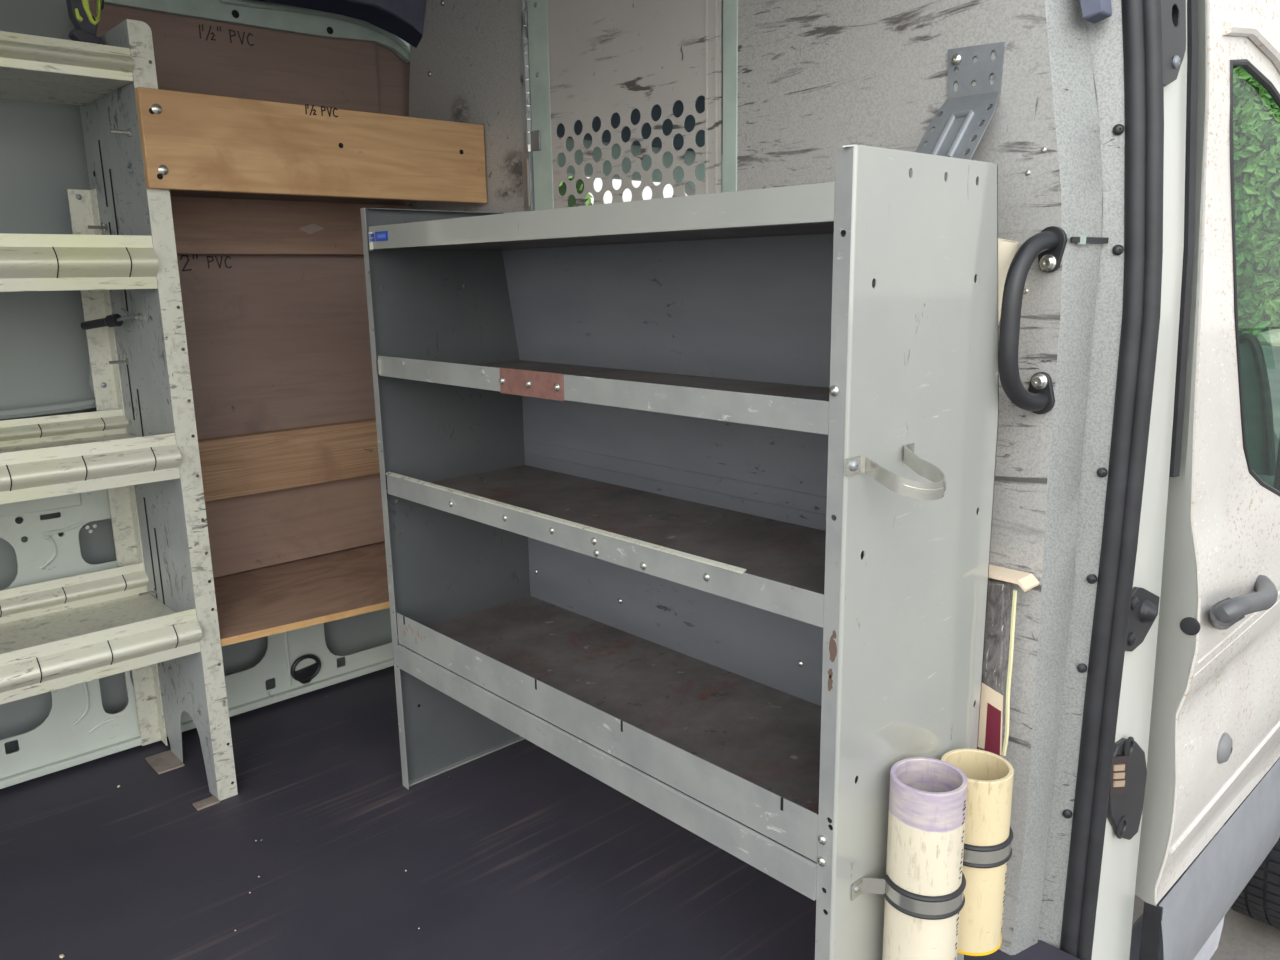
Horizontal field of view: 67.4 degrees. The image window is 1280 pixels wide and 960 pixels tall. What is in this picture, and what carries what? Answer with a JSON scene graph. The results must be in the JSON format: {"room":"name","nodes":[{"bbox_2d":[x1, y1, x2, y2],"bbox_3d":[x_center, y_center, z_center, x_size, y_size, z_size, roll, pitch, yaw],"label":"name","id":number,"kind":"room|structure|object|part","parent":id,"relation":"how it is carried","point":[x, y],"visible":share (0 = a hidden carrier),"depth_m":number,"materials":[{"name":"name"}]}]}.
{"room":"vehicle interior","nodes":[
{"label":"vehicle interior","id":0,"kind":"room"},
{"bbox_2d":[0,0,704,788],"bbox_3d":[-1.307,-0.147,2.018,5.200,2.140,0.244,-12,16,-42],"label":"wall","id":1,"kind":"structure","parent":0,"point":[45,368],"depth_m":2.12,"materials":[{"name":"metal"}]},
{"bbox_3d":[-1.869,0.380,1.574,3.425,0.788,0.004,-12,16,-42],"label":"pressed panel","id":2,"kind":"part","parent":1,"relation":"part of","materials":[{"name":"paint"}]},
{"bbox_2d":[88,1,385,204],"bbox_3d":[-0.900,-0.842,2.204,0.665,0.398,0.012,-12,16,-42],"label":"plywood sheet","id":3,"kind":"object","parent":1,"relation":"attached to","point":[192,55],"visible":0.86,"depth_m":2.20,"materials":[{"name":"brown wood"}]},
{"bbox_2d":[104,0,409,62],"bbox_3d":[-0.829,-1.072,2.193,0.743,0.134,0.034,-12,16,-42],"label":"trim","id":4,"kind":"structure","parent":1,"relation":"attached to","point":[249,13],"depth_m":2.19,"materials":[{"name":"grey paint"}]},
{"bbox_2d":[176,254,382,439],"bbox_3d":[-0.878,-0.317,2.350,0.730,0.620,0.012,-12,16,-42],"label":"plywood sheet","id":5,"kind":"object","parent":1,"relation":"attached to","point":[275,341],"visible":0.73,"depth_m":2.33,"materials":[{"name":"brown wood"}]},
{"bbox_2d":[196,418,379,501],"bbox_3d":[-0.856,-0.056,2.386,0.730,0.143,0.038,-12,16,-42],"label":"wooden board","id":6,"kind":"object","parent":1,"relation":"attached to","point":[233,466],"visible":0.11,"depth_m":2.35,"materials":[{"name":"brown wood"}]},
{"bbox_2d":[170,196,412,254],"bbox_3d":[-0.861,-0.596,2.267,0.730,0.124,0.020,-12,16,-42],"label":"board","id":7,"kind":"object","parent":1,"relation":"attached to","point":[202,225],"visible":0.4,"depth_m":2.25,"materials":[{"name":"brown wood"}]},
{"bbox_2d":[208,541,389,645],"bbox_3d":[-0.743,0.258,2.359,0.697,0.068,0.368,-12,16,-42],"label":"shelf","id":8,"kind":"object","parent":1,"relation":"attached to","point":[301,593],"visible":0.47,"depth_m":2.26,"materials":[{"name":"brown wood"}]},
{"bbox_2d":[201,474,399,577],"bbox_3d":[-0.872,0.094,2.438,0.730,0.221,0.012,-12,16,-42],"label":"plywood sheet","id":9,"kind":"object","parent":1,"relation":"attached to","point":[254,531],"visible":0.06,"depth_m":2.43,"materials":[{"name":"brown wood"}]},
{"bbox_2d":[291,654,320,683],"bbox_3d":[-0.879,0.497,2.526,0.082,0.078,0.014,-12,16,-42],"label":"ring","id":10,"kind":"object","parent":1,"relation":"attached to","point":[305,675],"visible":1,"depth_m":2.52,"materials":[{"name":"black plastic"}]},
{"bbox_2d":[260,0,425,47],"bbox_3d":[-0.756,-1.115,2.103,0.672,0.220,0.102,-12,16,-42],"label":"trim","id":11,"kind":"structure","parent":1,"relation":"attached to","point":[404,19],"depth_m":2.27,"materials":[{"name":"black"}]},
{"bbox_2d":[375,44,409,204],"bbox_3d":[-0.674,-0.894,2.429,0.300,0.399,0.012,-12,16,-42],"label":"plywood sheet","id":12,"kind":"object","parent":1,"relation":"attached to","point":[393,73],"visible":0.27,"depth_m":2.44,"materials":[{"name":"brown wood"}]},
{"bbox_2d":[0,666,1079,959],"bbox_3d":[-1.268,0.914,1.020,3.600,0.020,1.930,-12,16,-42],"label":"floor","id":13,"kind":"structure","parent":0,"point":[515,851],"depth_m":1.82,"materials":[{"name":"black rubber"}]},
{"bbox_2d":[0,19,237,809],"bbox_3d":[-1.477,0.001,1.580,1.330,1.538,0.393,-12,16,-42],"label":"rack","id":14,"kind":"object","parent":13,"relation":"on","point":[150,615],"visible":0.98,"depth_m":1.90,"materials":[{"name":"grey metal"}]},
{"bbox_2d":[0,66,131,105],"bbox_3d":[-1.498,-0.646,1.425,1.285,0.002,0.322,-12,16,-42],"label":"shelf","id":15,"kind":"object","parent":14,"relation":"attached to","point":[72,85],"depth_m":1.75,"materials":[{"name":"metal"}]},
{"bbox_2d":[0,433,136,452],"bbox_3d":[-1.487,0.020,1.567,1.285,0.002,0.322,-12,16,-42],"label":"shelf","id":16,"kind":"object","parent":14,"relation":"attached to","point":[61,439],"depth_m":2.00,"materials":[{"name":"metal"}]},
{"bbox_2d":[66,0,103,43],"bbox_3d":[-1.031,-0.875,1.794,0.072,0.135,0.036,-12,16,-42],"label":"tool","id":17,"kind":"object","parent":14,"relation":"on","point":[83,20],"visible":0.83,"depth_m":1.78,"materials":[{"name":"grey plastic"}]},
{"bbox_2d":[0,594,175,653],"bbox_3d":[-1.481,0.378,1.644,1.285,0.002,0.322,-12,16,-42],"label":"shelf","id":18,"kind":"object","parent":14,"relation":"attached to","point":[30,628],"depth_m":2.02,"materials":[{"name":"metal"}]},
{"bbox_2d":[81,308,142,329],"bbox_3d":[-1.058,-0.324,1.932,0.156,0.044,0.026,3,13,18],"label":"latch","id":19,"kind":"object","parent":14,"relation":"attached to","point":[114,320],"visible":1,"depth_m":1.93,"materials":[{"name":"black plastic"}]},
{"bbox_3d":[-1.090,-0.320,1.942,0.089,0.032,0.026,2,13,15],"label":"handle","id":20,"kind":"part","parent":19,"relation":"part of","materials":[{"name":"black plastic"}]},
{"bbox_3d":[-1.030,-0.097,2.007,0.002,1.538,0.365,-12,16,-42],"label":"panel","id":21,"kind":"part","parent":14,"relation":"part of","materials":[{"name":"grey metal"}]},
{"bbox_3d":[-1.090,0.646,2.202,0.055,0.004,0.095,-12,16,-42],"label":"foot plate","id":22,"kind":"part","parent":14,"relation":"part of","materials":[{"name":"brown wood"}]},
{"bbox_3d":[-0.915,0.681,2.026,0.045,0.004,0.030,-12,16,-42],"label":"foot plate","id":23,"kind":"part","parent":14,"relation":"part of","materials":[{"name":"brown wood"}]},
{"bbox_2d":[135,87,486,203],"bbox_3d":[-0.634,-0.680,1.993,0.742,0.177,0.024,-12,16,-42],"label":"plank","id":24,"kind":"object","parent":14,"relation":"attached to","point":[190,141],"visible":1,"depth_m":1.94,"materials":[{"name":"brown wood"}]},
{"bbox_2d":[360,144,998,959],"bbox_3d":[-0.012,0.124,1.679,0.370,1.212,1.120,-12,16,-42],"label":"shelving unit","id":25,"kind":"object","parent":13,"relation":"on","point":[627,515],"visible":1,"depth_m":1.59,"materials":[{"name":"grey paint"}]},
{"bbox_2d":[370,231,387,241],"bbox_3d":[-0.490,-0.457,1.800,0.002,0.017,0.065,-12,16,-42],"label":"badge","id":26,"kind":"object","parent":25,"relation":"attached to","point":[382,235],"visible":1,"depth_m":1.79,"materials":[{"name":"blue"}]},
{"bbox_3d":[-0.483,-0.455,1.793,0.001,0.011,0.034,-12,16,-42],"label":"panel","id":27,"kind":"part","parent":26,"relation":"part of","materials":[{"name":"blue plastic"}]},
{"bbox_3d":[-0.483,-0.456,1.794,0.001,0.017,0.046,-12,16,-42],"label":"plate","id":28,"kind":"part","parent":26,"relation":"part of","materials":[{"name":"blue plastic"}]},
{"bbox_3d":[-0.391,0.044,2.082,0.362,1.210,0.002,-12,16,-42],"label":"panel","id":29,"kind":"part","parent":25,"relation":"part of","materials":[{"name":"paint"}]},
{"bbox_3d":[-0.174,-0.153,1.525,0.002,0.042,0.166,-12,16,-42],"label":"patch plate","id":30,"kind":"part","parent":25,"relation":"part of","materials":[{"name":"metal"}]},
{"bbox_3d":[-0.185,0.053,1.590,0.008,0.004,0.940,-12,16,-42],"label":"edge trim","id":31,"kind":"part","parent":25,"relation":"part of","materials":[{"name":"metal"}]},
{"bbox_3d":[-0.138,0.444,1.623,0.006,0.050,1.069,-12,16,-42],"label":"rail","id":32,"kind":"part","parent":25,"relation":"part of","materials":[{"name":"grey metal"}]},
{"bbox_3d":[-0.031,-0.391,1.557,0.319,0.002,1.116,-12,16,-42],"label":"shelf","id":33,"kind":"part","parent":25,"relation":"part of","materials":[{"name":"grey metal"}]},
{"bbox_3d":[-0.010,0.073,1.670,0.356,0.002,1.116,-12,16,-42],"label":"shelf","id":34,"kind":"part","parent":25,"relation":"part of","materials":[{"name":"grey metal"}]},
{"bbox_3d":[-0.005,0.379,1.735,0.356,0.002,1.116,-12,16,-42],"label":"shelf","id":35,"kind":"part","parent":25,"relation":"part of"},
{"bbox_3d":[-0.015,-0.159,1.619,0.354,0.002,1.116,-12,16,-42],"label":"shelf","id":36,"kind":"part","parent":25,"relation":"part of","materials":[{"name":"grey metal"}]},
{"bbox_3d":[0.103,-0.032,1.757,0.048,0.880,1.117,-12,16,-42],"label":"panel","id":37,"kind":"part","parent":25,"relation":"part of","materials":[{"name":"paint"}]},
{"bbox_2d":[845,443,946,499],"bbox_3d":[0.318,-0.007,1.123,0.144,0.045,0.086,-12,16,-42],"label":"strap","id":38,"kind":"object","parent":25,"relation":"attached to","point":[936,490],"visible":1,"depth_m":1.10,"materials":[{"name":"silver metal"}]},
{"bbox_2d":[851,872,965,919],"bbox_3d":[0.362,0.535,1.258,0.136,0.033,0.108,-12,16,-42],"label":"clamp","id":39,"kind":"object","parent":25,"relation":"attached to","point":[906,902],"visible":0.73,"depth_m":1.23,"materials":[{"name":"silver metal"}]},
{"bbox_2d":[882,757,967,959],"bbox_3d":[0.374,0.542,1.269,0.096,0.333,0.096,-12,16,-42],"label":"pvc pipe","id":40,"kind":"object","parent":39,"relation":"attached to","point":[928,796],"visible":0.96,"depth_m":1.23,"materials":[{"name":"beige plastic"}]},
{"bbox_3d":[0.375,0.203,1.282,0.358,1.210,0.002,-12,16,-42],"label":"panel","id":41,"kind":"part","parent":25,"relation":"part of","materials":[{"name":"grey paint"}]},
{"bbox_2d":[963,827,1013,868],"bbox_3d":[0.456,0.504,1.341,0.136,0.033,0.108,-12,16,-42],"label":"clamp","id":42,"kind":"object","parent":25,"relation":"attached to","point":[997,855],"visible":0.41,"depth_m":1.30,"materials":[{"name":"silver metal"}]},
{"bbox_2d":[941,748,1013,955],"bbox_3d":[0.468,0.523,1.355,0.097,0.264,0.097,-12,16,-42],"label":"pvc pipe","id":43,"kind":"object","parent":42,"relation":"attached to","point":[989,775],"visible":0.7,"depth_m":1.32,"materials":[{"name":"beige plastic"}]},
{"bbox_2d":[978,564,1039,755],"bbox_3d":[0.534,0.288,1.457,0.044,0.313,0.106,-12,16,-42],"label":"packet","id":44,"kind":"object","parent":25,"relation":"attached to","point":[993,735],"visible":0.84,"depth_m":1.43,"materials":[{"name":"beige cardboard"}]},
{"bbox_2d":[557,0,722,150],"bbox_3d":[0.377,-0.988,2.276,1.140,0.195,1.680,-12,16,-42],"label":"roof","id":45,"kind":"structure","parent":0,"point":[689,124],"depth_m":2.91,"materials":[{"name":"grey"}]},
{"bbox_2d":[409,0,1102,954],"bbox_3d":[0.017,-0.273,1.984,0.075,1.859,1.770,-12,16,-42],"label":"wall","id":46,"kind":"structure","parent":0,"point":[804,80],"depth_m":1.45,"materials":[{"name":"grey metal"}]},
{"bbox_2d":[517,0,721,211],"bbox_3d":[-0.054,-0.305,2.001,0.020,1.797,0.583,-12,16,-42],"label":"door","id":47,"kind":"structure","parent":46,"relation":"in","point":[582,60],"depth_m":1.90,"materials":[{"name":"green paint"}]},
{"bbox_3d":[-0.237,-0.668,2.111,0.010,0.187,0.057,-12,16,-42],"label":"latch plate","id":48,"kind":"part","parent":47,"relation":"part of","materials":[{"name":"grey metal"}]},
{"bbox_2d":[915,42,1004,181],"bbox_3d":[0.436,-0.491,1.349,0.100,0.238,0.103,-12,16,-42],"label":"bracket","id":49,"kind":"object","parent":46,"relation":"attached to","point":[964,109],"visible":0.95,"depth_m":1.35,"materials":[{"name":"silver metal"}]},
{"bbox_3d":[0.444,-0.494,1.356,0.072,0.098,0.102,-12,16,-42],"label":"slanted plate","id":50,"kind":"part","parent":49,"relation":"part of","materials":[{"name":"grey metal"}]},
{"bbox_2d":[998,238,1018,324],"bbox_3d":[0.433,0.189,1.535,0.056,1.117,0.276,-12,16,-42],"label":"plate","id":51,"kind":"object","parent":46,"relation":"attached to","point":[1007,249],"visible":0.17,"depth_m":1.33,"materials":[{"name":"beige"}]},
{"bbox_2d":[998,226,1066,413],"bbox_3d":[0.532,-0.214,1.312,0.099,0.259,0.040,-11,15,-38],"label":"handle","id":52,"kind":"object","parent":46,"relation":"attached to","point":[1049,245],"visible":1,"depth_m":1.30,"materials":[{"name":"black plastic"}]},
{"bbox_2d":[1070,235,1108,243],"bbox_3d":[0.617,-0.329,1.317,0.067,0.012,0.010,-6,13,-24],"label":"tie","id":53,"kind":"object","parent":46,"relation":"attached to","point":[1081,239],"visible":1,"depth_m":1.31,"materials":[{"name":"black plastic"}]},
{"bbox_2d":[1080,0,1111,22],"bbox_3d":[0.598,-0.662,1.273,0.035,0.101,0.049,-12,16,-42],"label":"trim","id":54,"kind":"structure","parent":46,"relation":"attached to","point":[1093,11],"depth_m":1.26,"materials":[{"name":"grey plastic"}]},
{"bbox_2d":[1038,0,1186,959],"bbox_3d":[0.747,0.137,1.589,0.342,2.400,0.216,-12,16,-42],"label":"pillar","id":55,"kind":"structure","parent":0,"point":[1116,894],"depth_m":1.46,"materials":[{"name":"white metal"}]},
{"bbox_2d":[1060,0,1163,959],"bbox_3d":[0.677,0.056,1.432,0.038,2.127,0.126,-12,16,-42],"label":"seal","id":56,"kind":"object","parent":55,"relation":"attached to","point":[1142,34],"visible":1,"depth_m":1.37,"materials":[{"name":"black rubber"}]},
{"bbox_2d":[1107,736,1146,839],"bbox_3d":[0.790,0.508,1.565,0.181,0.206,0.018,-12,16,-42],"label":"plate","id":57,"kind":"object","parent":55,"relation":"attached to","point":[1129,770],"visible":0.91,"depth_m":1.56,"materials":[{"name":"black plastic"}]},
{"bbox_2d":[1116,816,1126,838],"bbox_3d":[0.787,0.567,1.567,0.038,0.038,0.004,-12,16,-42],"label":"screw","id":58,"kind":"object","parent":57,"relation":"on","point":[1121,821],"depth_m":1.56,"materials":[{"name":"black plastic"}]},
{"bbox_2d":[1123,736,1133,757],"bbox_3d":[0.782,0.429,1.535,0.038,0.038,0.004,-12,16,-42],"label":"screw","id":59,"kind":"object","parent":57,"relation":"on","point":[1128,744],"depth_m":1.53,"materials":[{"name":"black plastic"}]},
{"bbox_2d":[1125,587,1159,651],"bbox_3d":[0.793,0.215,1.509,0.155,0.104,0.028,-12,16,-42],"label":"latch","id":60,"kind":"object","parent":55,"relation":"attached to","point":[1144,606],"depth_m":1.50,"materials":[{"name":"black plastic"}]},
{"bbox_2d":[1161,0,1185,86],"bbox_3d":[0.735,-0.693,1.345,0.130,0.275,0.044,-12,16,-42],"label":"bracket","id":61,"kind":"object","parent":55,"relation":"attached to","point":[1173,11],"visible":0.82,"depth_m":1.36,"materials":[{"name":"grey metal"}]},
{"bbox_2d":[1129,869,1223,959],"bbox_3d":[1.104,1.039,2.057,0.605,0.170,0.100,-12,16,-42],"label":"panel","id":62,"kind":"object","parent":55,"relation":"attached to","point":[1208,949],"visible":0.24,"depth_m":2.10,"materials":[{"name":"plastic"}]},
{"bbox_2d":[1169,0,1198,476],"bbox_3d":[0.838,-0.512,1.511,0.026,1.020,0.114,-12,16,-42],"label":"gap weatherstrip","id":63,"kind":"object","parent":55,"relation":"attached to","point":[1192,5],"visible":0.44,"depth_m":1.50,"materials":[{"name":"black rubber"}]},
{"bbox_2d":[1135,0,1279,959],"bbox_3d":[1.347,0.008,2.006,1.231,1.980,0.205,-12,16,-42],"label":"passenger door","id":64,"kind":"structure","parent":55,"relation":"attached to","point":[1214,734],"depth_m":1.69,"materials":[{"name":"paint"}]},
{"bbox_3d":[0.987,0.226,1.616,0.050,0.083,0.105,6,14,31],"label":"handle","id":65,"kind":"part","parent":64,"relation":"part of","materials":[{"name":"grey plastic"}]},
{"bbox_3d":[1.072,0.208,1.691,0.349,0.081,0.075,-12,16,-42],"label":"pull handle","id":66,"kind":"part","parent":64,"relation":"part of","materials":[{"name":"grey plastic"}]},
{"bbox_2d":[1239,333,1278,482],"bbox_3d":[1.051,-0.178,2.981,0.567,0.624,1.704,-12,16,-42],"label":"window","id":67,"kind":"structure","parent":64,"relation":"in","point":[1262,442],"depth_m":2.24,"materials":[{"name":"glass"}]},
{"bbox_3d":[1.461,-0.178,2.297,0.100,0.328,0.141,-12,16,-42],"label":"pillar trim","id":68,"kind":"part","parent":67,"relation":"part of","materials":[{"name":"black plastic"}]},
{"bbox_2d":[1132,345,1279,959],"bbox_3d":[5.849,-0.388,9.885,100.000,0.040,85.000,-12,16,-42],"label":"ground","id":69,"kind":"structure","parent":0,"point":[1243,937],"depth_m":2.60,"materials":[{"name":"concrete"}]},
{"bbox_2d":[559,176,592,206],"bbox_3d":[-3.992,-1.734,9.689,8.928,3.173,1.101,-9,15,-35],"label":"hedge","id":70,"kind":"object","parent":69,"relation":"on","point":[579,185],"visible":0.02,"depth_m":12.01,"materials":[{"name":"green plant"}]},
{"bbox_2d":[1224,758,1279,928],"bbox_3d":[1.798,0.865,2.604,0.692,0.692,0.218,-12,16,-42],"label":"wheel","id":71,"kind":"object","parent":69,"relation":"on","point":[1259,900],"visible":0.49,"depth_m":2.42,"materials":[{"name":"black rubber"}]},
{"bbox_2d":[1233,66,1279,336],"bbox_3d":[14.814,-8.812,23.449,10.622,10.853,3.746,7,14,32],"label":"hedge","id":72,"kind":"object","parent":69,"relation":"on","point":[1256,116],"visible":0.14,"depth_m":22.74,"materials":[{"name":"green plant"}]},
{"bbox_2d":[1257,329,1279,345],"bbox_3d":[14.467,-3.092,21.451,1.060,0.606,1.261,-12,16,-42],"label":"rock","id":73,"kind":"object","parent":69,"relation":"on","point":[1271,337],"visible":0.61,"depth_m":21.33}
]}

